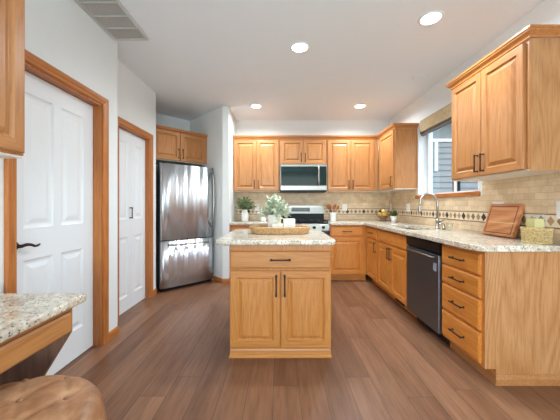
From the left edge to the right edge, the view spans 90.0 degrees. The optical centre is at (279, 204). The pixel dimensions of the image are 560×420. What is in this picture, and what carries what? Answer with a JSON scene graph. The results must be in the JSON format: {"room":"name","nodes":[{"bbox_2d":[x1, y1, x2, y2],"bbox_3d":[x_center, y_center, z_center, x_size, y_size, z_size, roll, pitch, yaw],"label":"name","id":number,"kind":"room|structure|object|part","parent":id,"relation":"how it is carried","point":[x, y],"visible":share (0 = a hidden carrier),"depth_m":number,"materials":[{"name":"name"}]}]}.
{"room":"kitchen","nodes":[
{"label":"kitchen","id":0,"kind":"room"},
{"bbox_2d":[0,0,117,331],"bbox_3d":[-1.600,-0.158,-0.390,0.160,2.715,6.020,0,0,0],"label":"wall","id":1,"kind":"structure","parent":0,"point":[61,33],"depth_m":2.15,"materials":[{"name":"paint"}]},
{"bbox_2d":[0,0,24,157],"bbox_3d":[-1.325,-0.655,0.843,0.389,0.880,0.905,0,0,0],"label":"upper cabinet","id":2,"kind":"object","parent":1,"relation":"attached to","point":[12,12],"visible":1,"depth_m":1.23,"materials":[{"name":"brown wood"}]},
{"bbox_3d":[-1.354,-0.221,0.843,0.330,0.012,0.901,0,0,0],"label":"underside panel","id":3,"kind":"part","parent":2,"relation":"part of","materials":[{"name":"laminate"}]},
{"bbox_2d":[4,49,108,375],"bbox_3d":[-1.580,0.140,2.000,0.160,2.120,0.920,0,0,0],"label":"door","id":4,"kind":"structure","parent":1,"relation":"in","point":[56,195],"depth_m":2.04,"materials":[{"name":"white wood"}]},
{"bbox_3d":[-1.510,0.140,1.573,0.021,2.120,0.065,0,0,0],"label":"casing","id":5,"kind":"part","parent":4,"relation":"part of","materials":[{"name":"brown wood"}]},
{"bbox_3d":[-1.561,0.247,1.726,0.058,0.052,0.153,0,0,0],"label":"lever handle","id":6,"kind":"part","parent":4,"relation":"part of","materials":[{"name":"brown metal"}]},
{"bbox_3d":[-1.510,-0.887,2.000,0.021,0.065,0.920,0,0,0],"label":"casing","id":7,"kind":"part","parent":4,"relation":"part of","materials":[{"name":"brown wood"}]},
{"bbox_3d":[-1.510,0.140,2.428,0.021,2.120,0.065,0,0,0],"label":"casing","id":8,"kind":"part","parent":4,"relation":"part of","materials":[{"name":"brown wood"}]},
{"bbox_2d":[109,326,118,340],"bbox_3d":[-1.513,1.165,2.542,0.014,0.070,0.157,0,0,0],"label":"baseboard","id":9,"kind":"structure","parent":1,"relation":"attached to","point":[115,331],"depth_m":2.54,"materials":[{"name":"brown wood"}]},
{"bbox_2d":[118,59,155,289],"bbox_3d":[-1.740,-0.158,3.205,0.120,2.715,1.170,0,0,0],"label":"wall","id":10,"kind":"structure","parent":0,"point":[136,100],"depth_m":3.37,"materials":[{"name":"paint"}]},
{"bbox_2d":[118,116,152,320],"bbox_3d":[-1.730,0.142,3.260,0.140,2.115,0.830,0,0,0],"label":"door","id":11,"kind":"structure","parent":10,"relation":"in","point":[135,145],"depth_m":3.33,"materials":[{"name":"white wood"}]},
{"bbox_3d":[-1.671,0.142,2.877,0.021,2.115,0.065,0,0,0],"label":"casing","id":12,"kind":"part","parent":11,"relation":"part of","materials":[{"name":"brown wood"}]},
{"bbox_3d":[-1.671,-0.882,3.260,0.021,0.065,0.830,0,0,0],"label":"casing","id":13,"kind":"part","parent":11,"relation":"part of","materials":[{"name":"brown wood"}]},
{"bbox_3d":[-1.671,0.142,3.643,0.021,2.115,0.065,0,0,0],"label":"casing","id":14,"kind":"part","parent":11,"relation":"part of","materials":[{"name":"brown wood"}]},
{"bbox_2d":[156,113,189,165],"bbox_3d":[-2.015,-0.158,4.718,0.116,2.715,1.006,0,0,43],"label":"wall","id":15,"kind":"structure","parent":0,"point":[163,120],"depth_m":4.82,"materials":[{"name":"paint"}]},
{"bbox_2d":[156,125,207,166],"bbox_3d":[-1.726,-0.906,4.487,0.914,0.492,0.655,0,0,-45],"label":"upper cabinet","id":16,"kind":"object","parent":15,"relation":"attached to","point":[173,145],"visible":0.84,"depth_m":4.29,"materials":[{"name":"brown wood"}]},
{"bbox_3d":[-1.679,-0.887,4.134,0.020,0.431,0.422,0,0,45],"label":"door","id":17,"kind":"part","parent":16,"relation":"part of","materials":[{"name":"brown wood"}]},
{"bbox_3d":[-1.746,-0.666,4.508,0.596,0.012,0.910,0,0,45],"label":"underside panel","id":18,"kind":"part","parent":16,"relation":"part of","materials":[{"name":"laminate"}]},
{"bbox_3d":[-1.522,-1.134,4.284,0.914,0.036,0.030,0,0,-45],"label":"crown","id":19,"kind":"part","parent":16,"relation":"part of","materials":[{"name":"brown wood"}]},
{"bbox_3d":[-1.373,-0.887,4.440,0.020,0.431,0.430,0,0,45],"label":"door","id":20,"kind":"part","parent":16,"relation":"part of","materials":[{"name":"brown wood"}]},
{"bbox_2d":[190,106,235,279],"bbox_3d":[-1.242,-0.158,4.710,0.915,2.715,0.820,0,0,0],"label":"wall","id":21,"kind":"structure","parent":0,"point":[219,124],"depth_m":4.38,"materials":[{"name":"paint"}]},
{"bbox_2d":[213,276,229,282],"bbox_3d":[-0.917,1.165,4.364,0.321,0.070,0.138,0,0,14],"label":"baseboard","id":22,"kind":"structure","parent":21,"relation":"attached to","point":[220,280],"depth_m":4.31,"materials":[{"name":"brown wood"}]},
{"bbox_2d":[54,275,559,419],"bbox_3d":[0.700,1.250,0.850,6.600,0.100,8.900,0,0,0],"label":"floor","id":23,"kind":"structure","parent":0,"point":[168,359],"depth_m":1.97,"materials":[{"name":"brown wood"}]},
{"bbox_2d":[0,293,85,384],"bbox_3d":[-1.222,0.811,0.480,0.593,0.777,1.740,0,0,0],"label":"desk","id":24,"kind":"object","parent":23,"relation":"on","point":[34,327],"visible":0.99,"depth_m":1.18,"materials":[{"name":"stone"}]},
{"bbox_3d":[-0.960,0.534,0.873,0.020,0.092,0.825,0,0,0],"label":"drawer","id":25,"kind":"part","parent":24,"relation":"part of","materials":[{"name":"brown wood"}]},
{"bbox_3d":[-1.244,0.838,1.300,0.548,0.724,0.018,0,0,0],"label":"support panel","id":26,"kind":"part","parent":24,"relation":"part of","materials":[{"name":"brown wood"}]},
{"bbox_2d":[0,375,106,419],"bbox_3d":[-0.885,0.932,0.870,0.589,0.535,0.589,0,0,0],"label":"stool","id":27,"kind":"object","parent":23,"relation":"on","point":[48,397],"visible":1,"depth_m":0.97,"materials":[{"name":"brown leather"}]},
{"bbox_2d":[156,162,214,291],"bbox_3d":[-1.578,0.305,4.345,0.882,1.790,0.822,0,0,45],"label":"refrigerator","id":28,"kind":"object","parent":23,"relation":"on","point":[185,195],"visible":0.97,"depth_m":4.03,"materials":[{"name":"grey metal"}]},
{"bbox_3d":[-1.342,0.823,4.108,0.074,0.645,0.822,0,0,45],"label":"freezer drawer","id":29,"kind":"part","parent":28,"relation":"part of","materials":[{"name":"silver metal"}]},
{"bbox_3d":[-1.342,-0.045,4.108,0.074,1.060,0.822,0,0,45],"label":"door","id":30,"kind":"part","parent":28,"relation":"part of","materials":[{"name":"silver metal"}]},
{"bbox_3d":[-1.298,0.555,4.064,0.079,0.026,0.645,0,0,45],"label":"handle","id":31,"kind":"part","parent":28,"relation":"part of","materials":[{"name":"silver metal"}]},
{"bbox_3d":[-1.039,-0.075,4.322,0.026,0.847,0.088,0,0,-45],"label":"handle","id":32,"kind":"part","parent":28,"relation":"part of","materials":[{"name":"silver metal"}]},
{"bbox_2d":[230,225,254,231],"bbox_3d":[-0.393,0.755,4.678,0.780,0.889,0.665,0,0,0],"label":"base cabinet","id":33,"kind":"object","parent":23,"relation":"on","point":[232,227],"visible":0.02,"depth_m":4.40,"materials":[{"name":"orange wood"}]},
{"bbox_3d":[-0.393,0.413,4.390,0.740,0.150,0.020,0,0,0],"label":"drawer","id":34,"kind":"part","parent":33,"relation":"part of","materials":[{"name":"orange wood"}]},
{"bbox_2d":[230,220,266,224],"bbox_3d":[-0.394,0.290,4.673,0.781,0.040,0.675,0,0,0],"label":"countertop","id":35,"kind":"structure","parent":33,"relation":"on","point":[237,222],"depth_m":4.34,"materials":[{"name":"stone"}]},
{"bbox_2d":[234,196,255,221],"bbox_3d":[-0.585,0.056,4.612,0.361,0.428,0.355,0,0,34],"label":"plant","id":36,"kind":"object","parent":35,"relation":"on","point":[245,204],"visible":1,"depth_m":4.56,"materials":[{"name":"green plant"}]},
{"bbox_2d":[216,229,335,357],"bbox_3d":[-0.034,0.735,2.634,0.943,0.930,0.993,0,0,0],"label":"kitchen island","id":37,"kind":"object","parent":23,"relation":"on","point":[280,285],"visible":1,"depth_m":2.18,"materials":[{"name":"brown wood"}]},
{"bbox_3d":[-0.195,0.813,2.190,0.392,0.598,0.020,0,0,0],"label":"door","id":38,"kind":"part","parent":37,"relation":"part of","materials":[{"name":"brown wood"}]},
{"bbox_3d":[-0.029,0.625,2.163,0.017,0.166,0.036,0,0,0],"label":"handle","id":39,"kind":"part","parent":37,"relation":"part of","materials":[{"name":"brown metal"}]},
{"bbox_2d":[216,229,335,244],"bbox_3d":[-0.034,0.290,2.634,0.943,0.040,0.993,0,0,0],"label":"island countertop","id":40,"kind":"structure","parent":37,"relation":"on","point":[238,236],"depth_m":2.19,"materials":[{"name":"stone"}]},
{"bbox_2d":[249,225,310,234],"bbox_3d":[0.000,0.234,2.680,0.596,0.072,0.361,0,0,0],"label":"woven tray","id":41,"kind":"object","parent":40,"relation":"on","point":[257,229],"visible":0.94,"depth_m":2.54,"materials":[{"name":"brown wicker"}]},
{"bbox_2d":[257,193,290,226],"bbox_3d":[-0.050,0.071,2.691,0.339,0.380,0.351,0,0,0],"label":"plant","id":42,"kind":"object","parent":41,"relation":"on","point":[274,209],"visible":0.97,"depth_m":2.67,"materials":[{"name":"green plant"}]},
{"bbox_3d":[-0.055,0.177,2.700,0.140,0.168,0.140,0,0,0],"label":"pot","id":43,"kind":"part","parent":42,"relation":"part of","materials":[{"name":"white ceramic"}]},
{"bbox_2d":[272,222,282,226],"bbox_3d":[-0.022,0.212,2.595,0.100,0.099,0.070,0,0,0],"label":"votive","id":44,"kind":"object","parent":41,"relation":"on","point":[277,224],"visible":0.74,"depth_m":2.56,"materials":[{"name":"wax"}]},
{"bbox_2d":[283,218,294,226],"bbox_3d":[0.084,0.194,2.599,0.108,0.135,0.061,0,0,-6],"label":"block","id":45,"kind":"object","parent":41,"relation":"on","point":[288,222],"visible":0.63,"depth_m":2.57,"materials":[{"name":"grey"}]},
{"bbox_3d":[0.004,0.427,2.190,0.789,0.138,0.020,0,0,0],"label":"drawer","id":46,"kind":"part","parent":37,"relation":"part of","materials":[{"name":"brown wood"}]},
{"bbox_3d":[0.004,1.163,2.592,0.809,0.074,0.796,0,0,0],"label":"molding","id":47,"kind":"part","parent":37,"relation":"part of","materials":[{"name":"brown wood"}]},
{"bbox_3d":[0.036,0.625,2.163,0.017,0.166,0.036,0,0,0],"label":"handle","id":48,"kind":"part","parent":37,"relation":"part of","materials":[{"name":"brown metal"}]},
{"bbox_3d":[0.202,0.813,2.190,0.392,0.598,0.020,0,0,0],"label":"door","id":49,"kind":"part","parent":37,"relation":"part of","materials":[{"name":"brown wood"}]},
{"bbox_2d":[281,206,329,235],"bbox_3d":[0.389,0.590,4.645,0.770,1.160,0.700,0,0,0],"label":"gas range","id":50,"kind":"object","parent":23,"relation":"on","point":[313,216],"visible":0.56,"depth_m":4.91,"materials":[{"name":"grey metal"}]},
{"bbox_2d":[281,221,329,223],"bbox_3d":[0.389,0.287,4.645,0.770,0.014,0.580,0,0,0],"label":"cooktop","id":51,"kind":"object","parent":50,"relation":"in","point":[296,222],"depth_m":4.48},
{"bbox_3d":[0.389,0.347,4.370,0.770,0.105,0.040,0,0,0],"label":"control panel","id":52,"kind":"part","parent":50,"relation":"part of","materials":[{"name":"silver metal"}]},
{"bbox_2d":[329,225,366,279],"bbox_3d":[1.075,0.755,4.678,0.585,0.889,0.665,0,0,0],"label":"base cabinet","id":53,"kind":"object","parent":23,"relation":"on","point":[349,253],"visible":0.79,"depth_m":4.38,"materials":[{"name":"orange wood"}]},
{"bbox_3d":[1.048,0.413,4.390,0.506,0.150,0.020,0,0,0],"label":"drawer","id":54,"kind":"part","parent":53,"relation":"part of","materials":[{"name":"orange wood"}]},
{"bbox_3d":[1.048,0.796,4.390,0.506,0.572,0.020,0,0,0],"label":"door","id":55,"kind":"part","parent":53,"relation":"part of","materials":[{"name":"orange wood"}]},
{"bbox_2d":[367,226,383,290],"bbox_3d":[1.637,0.755,4.148,0.645,0.889,0.500,0,0,0],"label":"base cabinet","id":56,"kind":"object","parent":23,"relation":"on","point":[372,232],"visible":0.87,"depth_m":4.09,"materials":[{"name":"orange wood"}]},
{"bbox_3d":[1.360,0.413,4.144,0.020,0.150,0.448,0,0,0],"label":"drawer","id":57,"kind":"part","parent":56,"relation":"part of","materials":[{"name":"orange wood"}]},
{"bbox_3d":[1.360,0.796,4.144,0.020,0.572,0.448,0,0,0],"label":"door","id":58,"kind":"part","parent":56,"relation":"part of","materials":[{"name":"orange wood"}]},
{"bbox_2d":[378,228,416,317],"bbox_3d":[1.637,0.755,3.431,0.645,0.889,0.932,0,0,0],"label":"base cabinet","id":59,"kind":"object","parent":23,"relation":"on","point":[392,251],"visible":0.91,"depth_m":3.33,"materials":[{"name":"orange wood"}]},
{"bbox_3d":[1.360,0.413,3.657,0.020,0.150,0.444,0,0,0],"label":"drawer","id":60,"kind":"part","parent":59,"relation":"part of","materials":[{"name":"orange wood"}]},
{"bbox_3d":[1.360,0.796,3.657,0.020,0.572,0.444,0,0,0],"label":"door","id":61,"kind":"part","parent":59,"relation":"part of","materials":[{"name":"orange wood"}]},
{"bbox_3d":[1.360,0.796,3.204,0.020,0.572,0.445,0,0,0],"label":"door","id":62,"kind":"part","parent":59,"relation":"part of","materials":[{"name":"orange wood"}]},
{"bbox_3d":[1.360,0.413,3.204,0.020,0.150,0.445,0,0,0],"label":"drawer","id":63,"kind":"part","parent":59,"relation":"part of","materials":[{"name":"orange wood"}]},
{"bbox_2d":[406,236,450,345],"bbox_3d":[1.621,0.757,2.662,0.639,0.885,0.598,0,0,0],"label":"dishwasher","id":64,"kind":"object","parent":23,"relation":"on","point":[424,257],"visible":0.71,"depth_m":2.58,"materials":[{"name":"grey metal"}]},
{"bbox_3d":[1.319,0.450,2.662,0.036,0.018,0.501,0,0,0],"label":"handle","id":65,"kind":"part","parent":64,"relation":"part of","materials":[{"name":"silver metal"}]},
{"bbox_3d":[1.363,0.377,2.662,0.054,0.098,0.598,0,0,0],"label":"control panel","id":66,"kind":"part","parent":64,"relation":"part of","materials":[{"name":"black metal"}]},
{"bbox_3d":[1.364,0.760,2.662,0.052,0.664,0.598,0,0,0],"label":"door","id":67,"kind":"part","parent":64,"relation":"part of","materials":[{"name":"black metal"}]},
{"bbox_3d":[1.458,1.150,2.662,0.025,0.100,0.594,0,0,0],"label":"toe panel","id":68,"kind":"part","parent":64,"relation":"part of","materials":[{"name":"black metal"}]},
{"bbox_2d":[442,244,559,385],"bbox_3d":[1.637,0.755,2.107,0.645,0.889,0.500,0,0,0],"label":"base cabinet","id":69,"kind":"object","parent":23,"relation":"on","point":[501,310],"visible":0.99,"depth_m":1.87,"materials":[{"name":"orange wood"}]},
{"bbox_2d":[325,220,559,251],"bbox_3d":[1.365,0.290,3.430,1.169,0.040,3.160,0,0,0],"label":"countertop","id":70,"kind":"structure","parent":69,"relation":"on","point":[475,241],"depth_m":2.33,"materials":[{"name":"stone"}]},
{"bbox_2d":[330,212,335,221],"bbox_3d":[0.872,0.197,4.600,0.112,0.146,0.112,0,0,0],"label":"utensil crock","id":71,"kind":"object","parent":70,"relation":"on","point":[332,215],"visible":0.93,"depth_m":4.56,"materials":[{"name":"white ceramic"}]},
{"bbox_2d":[375,212,389,220],"bbox_3d":[1.735,0.198,4.700,0.265,0.142,0.265,0,0,0],"label":"fruit bowl","id":72,"kind":"object","parent":70,"relation":"on","point":[375,212],"visible":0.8,"depth_m":4.73,"materials":[{"name":"brown metal"}]},
{"bbox_2d":[390,211,396,222],"bbox_3d":[1.756,0.176,4.317,0.142,0.189,0.153,0,0,0],"label":"herb plant","id":73,"kind":"object","parent":70,"relation":"on","point":[393,216],"visible":1,"depth_m":4.29,"materials":[{"name":"green plant"}]},
{"bbox_3d":[1.755,0.221,4.320,0.100,0.098,0.100,0,0,0],"label":"pot","id":74,"kind":"part","parent":73,"relation":"part of","materials":[{"name":"white ceramic"}]},
{"bbox_2d":[418,193,443,228],"bbox_3d":[1.702,0.067,3.162,0.251,0.407,0.130,0,0,0],"label":"kitchen faucet","id":75,"kind":"object","parent":70,"relation":"on","point":[426,194],"visible":1,"depth_m":3.19,"materials":[{"name":"silver metal"}]},
{"bbox_3d":[1.698,0.011,3.200,0.227,0.297,0.024,0,0,0],"label":"spout","id":76,"kind":"part","parent":75,"relation":"part of","materials":[{"name":"silver metal"}]},
{"bbox_2d":[482,204,524,238],"bbox_3d":[1.902,0.129,2.395,0.112,0.279,0.335,0,0,0],"label":"cutting board","id":77,"kind":"object","parent":70,"relation":"on","point":[503,220],"visible":1,"depth_m":2.35,"materials":[{"name":"brown wood"}]},
{"bbox_2d":[520,226,553,243],"bbox_3d":[1.822,0.214,1.990,0.180,0.113,0.180,0,0,0],"label":"rattan basket","id":78,"kind":"object","parent":70,"relation":"on","point":[548,231],"visible":0.91,"depth_m":1.93,"materials":[{"name":"beige wicker"}]},
{"bbox_2d":[526,218,543,241],"bbox_3d":[1.815,0.165,1.993,0.080,0.198,0.080,0,0,0],"label":"glass candle holder","id":79,"kind":"object","parent":78,"relation":"in","point":[530,222],"visible":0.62,"depth_m":1.96,"materials":[{"name":"yellow glass"}]},
{"bbox_3d":[1.333,0.972,2.122,0.036,0.017,0.146,0,0,0],"label":"handle","id":80,"kind":"part","parent":69,"relation":"part of","materials":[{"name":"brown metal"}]},
{"bbox_3d":[1.333,0.752,2.122,0.036,0.017,0.146,0,0,0],"label":"handle","id":81,"kind":"part","parent":69,"relation":"part of","materials":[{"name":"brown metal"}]},
{"bbox_3d":[1.360,0.972,2.122,0.020,0.204,0.442,0,0,0],"label":"drawer","id":82,"kind":"part","parent":69,"relation":"part of","materials":[{"name":"orange wood"}]},
{"bbox_3d":[1.360,0.752,2.122,0.020,0.204,0.442,0,0,0],"label":"drawer","id":83,"kind":"part","parent":69,"relation":"part of","materials":[{"name":"orange wood"}]},
{"bbox_3d":[1.360,0.564,2.122,0.020,0.140,0.442,0,0,0],"label":"drawer","id":84,"kind":"part","parent":69,"relation":"part of","materials":[{"name":"orange wood"}]},
{"bbox_3d":[1.360,0.407,2.122,0.020,0.142,0.442,0,0,0],"label":"drawer","id":85,"kind":"part","parent":69,"relation":"part of","materials":[{"name":"orange wood"}]},
{"bbox_3d":[1.696,1.167,2.107,0.528,0.066,0.500,0,0,0],"label":"molding","id":86,"kind":"part","parent":69,"relation":"part of","materials":[{"name":"brown wood"}]},
{"bbox_3d":[1.665,0.755,1.879,0.590,0.889,0.016,0,0,0],"label":"panel","id":87,"kind":"part","parent":69,"relation":"part of","materials":[{"name":"brown wood"}]},
{"bbox_2d":[236,120,388,191],"bbox_3d":[0.688,-0.158,5.070,2.945,2.715,0.100,0,0,0],"label":"wall","id":88,"kind":"structure","parent":0,"point":[243,127],"depth_m":5.02,"materials":[{"name":"paint"}]},
{"bbox_2d":[233,140,279,191],"bbox_3d":[-0.393,-0.660,4.825,0.781,0.870,0.390,0,0,0],"label":"upper cabinet","id":89,"kind":"object","parent":88,"relation":"attached to","point":[256,163],"visible":1,"depth_m":4.67,"materials":[{"name":"brown wood"}]},
{"bbox_3d":[-0.580,-0.660,4.675,0.370,0.846,0.020,0,0,0],"label":"door","id":90,"kind":"part","parent":89,"relation":"part of","materials":[{"name":"brown wood"}]},
{"bbox_3d":[-0.393,-0.231,4.854,0.777,0.012,0.331,0,0,0],"label":"underside panel","id":91,"kind":"part","parent":89,"relation":"part of","materials":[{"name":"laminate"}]},
{"bbox_3d":[-0.205,-0.660,4.675,0.370,0.846,0.020,0,0,0],"label":"door","id":92,"kind":"part","parent":89,"relation":"part of","materials":[{"name":"brown wood"}]},
{"bbox_2d":[280,164,326,192],"bbox_3d":[0.389,-0.436,4.774,0.766,0.462,0.467,0,0,0],"label":"microwave oven","id":93,"kind":"object","parent":88,"relation":"attached to","point":[294,178],"visible":1,"depth_m":4.59,"materials":[{"name":"grey metal"}]},
{"bbox_3d":[0.389,-0.281,4.613,0.766,0.078,0.034,0,0,0],"label":"panel","id":94,"kind":"part","parent":93,"relation":"part of","materials":[{"name":"silver metal"}]},
{"bbox_3d":[0.389,-0.481,4.615,0.766,0.322,0.030,0,0,0],"label":"door","id":95,"kind":"part","parent":93,"relation":"part of","materials":[{"name":"black glass"}]},
{"bbox_3d":[0.390,-0.478,4.597,0.748,0.309,0.005,0,0,0],"label":"glass panel","id":96,"kind":"part","parent":93,"relation":"part of","materials":[{"name":"black glass"}]},
{"bbox_3d":[0.631,-0.480,4.569,0.027,0.327,0.057,0,0,0],"label":"handle","id":97,"kind":"part","parent":93,"relation":"part of","materials":[{"name":"silver metal"}]},
{"bbox_2d":[280,140,326,163],"bbox_3d":[0.390,-0.881,4.825,0.779,0.427,0.390,0,0,0],"label":"upper cabinet","id":98,"kind":"object","parent":88,"relation":"attached to","point":[291,151],"visible":0.84,"depth_m":4.67,"materials":[{"name":"brown wood"}]},
{"bbox_3d":[0.201,-0.881,4.675,0.370,0.403,0.020,0,0,0],"label":"door","id":99,"kind":"part","parent":98,"relation":"part of","materials":[{"name":"brown wood"}]},
{"bbox_3d":[0.577,-0.881,4.675,0.372,0.403,0.020,0,0,0],"label":"door","id":100,"kind":"part","parent":98,"relation":"part of","materials":[{"name":"brown wood"}]},
{"bbox_2d":[236,192,388,219],"bbox_3d":[0.583,0.022,5.015,2.735,0.495,0.010,0,0,0],"label":"wall tile","id":101,"kind":"structure","parent":88,"relation":"attached to","point":[354,200],"depth_m":5.01,"materials":[{"name":"tile"}]},
{"bbox_2d":[342,204,346,210],"bbox_3d":[1.155,0.045,5.002,0.085,0.120,0.008,0,0,0],"label":"wall outlet","id":102,"kind":"object","parent":101,"relation":"attached to","point":[344,206],"visible":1,"depth_m":5.00,"materials":[{"name":"white plastic"}]},
{"bbox_2d":[236,209,388,213],"bbox_3d":[0.583,0.116,5.008,2.735,0.104,0.004,0,0,0],"label":"trim","id":103,"kind":"structure","parent":88,"relation":"attached to","point":[238,211],"depth_m":5.01,"materials":[{"name":"tile"}]},
{"bbox_2d":[327,140,377,191],"bbox_3d":[1.210,-0.660,4.825,0.857,0.870,0.390,0,0,0],"label":"upper cabinet","id":104,"kind":"object","parent":88,"relation":"attached to","point":[352,165],"visible":0.94,"depth_m":4.67,"materials":[{"name":"brown wood"}]},
{"bbox_3d":[0.986,-0.660,4.675,0.382,0.846,0.020,0,0,0],"label":"door","id":105,"kind":"part","parent":104,"relation":"part of","materials":[{"name":"brown wood"}]},
{"bbox_3d":[1.210,-0.231,4.854,0.853,0.012,0.331,0,0,0],"label":"underside panel","id":106,"kind":"part","parent":104,"relation":"part of","materials":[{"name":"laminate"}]},
{"bbox_3d":[1.374,-0.660,4.675,0.384,0.846,0.020,0,0,0],"label":"door","id":107,"kind":"part","parent":104,"relation":"part of","materials":[{"name":"brown wood"}]},
{"bbox_2d":[116,0,544,120],"bbox_3d":[0.700,-1.565,0.850,6.600,0.100,8.900,0,0,0],"label":"ceiling","id":108,"kind":"structure","parent":0,"point":[200,57],"depth_m":2.78,"materials":[{"name":"paint"}]},
{"bbox_2d":[75,0,149,40],"bbox_3d":[-1.347,-1.508,2.200,0.316,0.013,0.710,0,0,0],"label":"ceiling vent","id":109,"kind":"object","parent":108,"relation":"in","point":[112,16],"visible":1,"depth_m":2.27,"materials":[{"name":"metal"}]},
{"bbox_2d":[250,104,261,107],"bbox_3d":[-0.367,-1.510,4.285,0.188,0.007,0.188,0,0,0],"label":"recessed light","id":110,"kind":"object","parent":108,"relation":"in","point":[251,105],"visible":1,"depth_m":4.29,"materials":[{"name":"white paint"}]},
{"bbox_2d":[290,42,309,52],"bbox_3d":[0.190,-1.510,2.690,0.188,0.007,0.188,0,0,0],"label":"recessed light","id":111,"kind":"object","parent":108,"relation":"in","point":[297,47],"visible":1,"depth_m":2.69,"materials":[{"name":"white paint"}]},
{"bbox_2d":[354,104,365,107],"bbox_3d":[1.224,-1.510,4.285,0.188,0.007,0.188,0,0,0],"label":"recessed light","id":112,"kind":"object","parent":108,"relation":"in","point":[357,105],"visible":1,"depth_m":4.29,"materials":[{"name":"white paint"}]},
{"bbox_2d":[418,10,443,25],"bbox_3d":[1.223,-1.510,2.270,0.188,0.007,0.188,0,0,0],"label":"recessed light","id":113,"kind":"object","parent":108,"relation":"in","point":[432,17],"visible":1,"depth_m":2.27,"materials":[{"name":"white paint"}]},
{"bbox_2d":[389,0,559,243],"bbox_3d":[2.060,-0.158,3.110,0.200,2.715,3.820,0,0,0],"label":"wall","id":114,"kind":"structure","parent":0,"point":[439,95],"depth_m":3.38,"materials":[{"name":"paint"}]},
{"bbox_2d":[379,128,416,190],"bbox_3d":[1.772,-0.660,4.325,0.375,0.870,0.670,0,0,0],"label":"upper cabinet","id":115,"kind":"object","parent":114,"relation":"attached to","point":[398,147],"visible":1,"depth_m":3.99,"materials":[{"name":"brown wood"}]},
{"bbox_2d":[233,123,418,139],"bbox_3d":[0.589,-1.126,4.316,2.743,0.062,0.737,0,0,0],"label":"crown molding","id":116,"kind":"structure","parent":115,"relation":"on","point":[391,127],"depth_m":4.65,"materials":[{"name":"brown wood"}]},
{"bbox_3d":[1.630,-0.660,4.287,0.020,0.846,0.545,0,0,0],"label":"door","id":117,"kind":"part","parent":115,"relation":"part of","materials":[{"name":"brown wood"}]},
{"bbox_3d":[1.802,-0.231,4.325,0.316,0.012,0.666,0,0,0],"label":"underside panel","id":118,"kind":"part","parent":115,"relation":"part of","materials":[{"name":"laminate"}]},
{"bbox_2d":[419,102,451,135],"bbox_3d":[1.933,-1.042,3.285,0.051,0.209,1.096,0,0,0],"label":"roman shade","id":119,"kind":"object","parent":114,"relation":"attached to","point":[442,117],"visible":0.58,"depth_m":3.42,"materials":[{"name":"beige fabric"}]},
{"bbox_2d":[415,132,480,198],"bbox_3d":[2.030,-0.581,3.368,0.210,0.979,1.265,0,0,0],"label":"window","id":120,"kind":"structure","parent":114,"relation":"in","point":[456,192],"depth_m":3.68,"materials":[{"name":"white plastic"}]},
{"bbox_3d":[2.005,-0.113,3.368,0.160,0.044,1.265,0,0,0],"label":"sill","id":121,"kind":"part","parent":120,"relation":"part of","materials":[{"name":"brown wood"}]},
{"bbox_2d":[389,173,559,243],"bbox_3d":[1.955,0.022,3.440,0.010,0.495,3.140,0,0,0],"label":"wall tile","id":122,"kind":"structure","parent":114,"relation":"attached to","point":[540,194],"depth_m":2.56,"materials":[{"name":"tile"}]},
{"bbox_2d":[406,204,409,211],"bbox_3d":[1.942,0.040,4.250,0.008,0.120,0.120,0,0,0],"label":"wall outlet","id":123,"kind":"object","parent":122,"relation":"attached to","point":[407,205],"visible":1,"depth_m":4.24,"materials":[{"name":"white plastic"}]},
{"bbox_2d":[556,201,559,218],"bbox_3d":[1.942,0.035,1.930,0.008,0.120,0.075,0,0,0],"label":"wall outlet","id":124,"kind":"object","parent":122,"relation":"attached to","point":[557,202],"visible":1,"depth_m":1.95,"materials":[{"name":"white plastic"}]},
{"bbox_2d":[389,209,559,228],"bbox_3d":[1.948,0.116,3.438,0.004,0.104,3.136,0,0,0],"label":"trim","id":125,"kind":"structure","parent":114,"relation":"attached to","point":[550,220],"depth_m":2.89,"materials":[{"name":"tile"}]},
{"bbox_2d":[446,24,559,180],"bbox_3d":[1.772,-0.691,2.248,0.375,0.932,0.909,0,0,0],"label":"upper cabinet","id":126,"kind":"object","parent":114,"relation":"attached to","point":[506,116],"visible":1,"depth_m":1.97,"materials":[{"name":"brown wood"}]},
{"bbox_3d":[1.630,-0.660,2.457,0.020,0.846,0.383,0,0,0],"label":"door","id":127,"kind":"part","parent":126,"relation":"part of","materials":[{"name":"brown wood"}]},
{"bbox_3d":[1.603,-0.340,2.295,0.036,0.146,0.017,0,0,0],"label":"handle","id":128,"kind":"part","parent":126,"relation":"part of","materials":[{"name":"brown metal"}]},
{"bbox_3d":[1.603,-0.340,2.228,0.036,0.146,0.017,0,0,0],"label":"handle","id":129,"kind":"part","parent":126,"relation":"part of","materials":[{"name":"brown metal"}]},
{"bbox_3d":[1.779,-1.126,2.248,0.362,0.062,0.909,0,0,0],"label":"crown","id":130,"kind":"part","parent":126,"relation":"part of","materials":[{"name":"brown wood"}]},
{"bbox_3d":[1.630,-0.660,2.063,0.020,0.846,0.390,0,0,0],"label":"door","id":131,"kind":"part","parent":126,"relation":"part of","materials":[{"name":"brown wood"}]},
{"bbox_3d":[1.802,-0.231,2.250,0.316,0.012,0.816,0,0,0],"label":"underside panel","id":132,"kind":"part","parent":126,"relation":"part of","materials":[{"name":"laminate"}]},
{"bbox_3d":[1.802,-0.660,1.837,0.317,0.870,0.004,0,0,0],"label":"panel","id":133,"kind":"part","parent":126,"relation":"part of","materials":[{"name":"brown wood"}]},
{"label":"outside","id":134,"kind":"structure","parent":0,"visible":0},
{"bbox_3d":[9.700,1.710,7.000,15.000,0.020,22.000,0,0,0],"label":"ground","id":135,"kind":"structure","parent":134,"visible":0},
{"bbox_2d":[433,123,477,192],"bbox_3d":[7.000,-0.250,7.775,8.000,4.500,0.550,0,0,0],"label":"house","id":136,"kind":"structure","parent":135,"relation":"on","point":[442,137],"depth_m":7.98,"materials":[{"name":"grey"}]}
]}

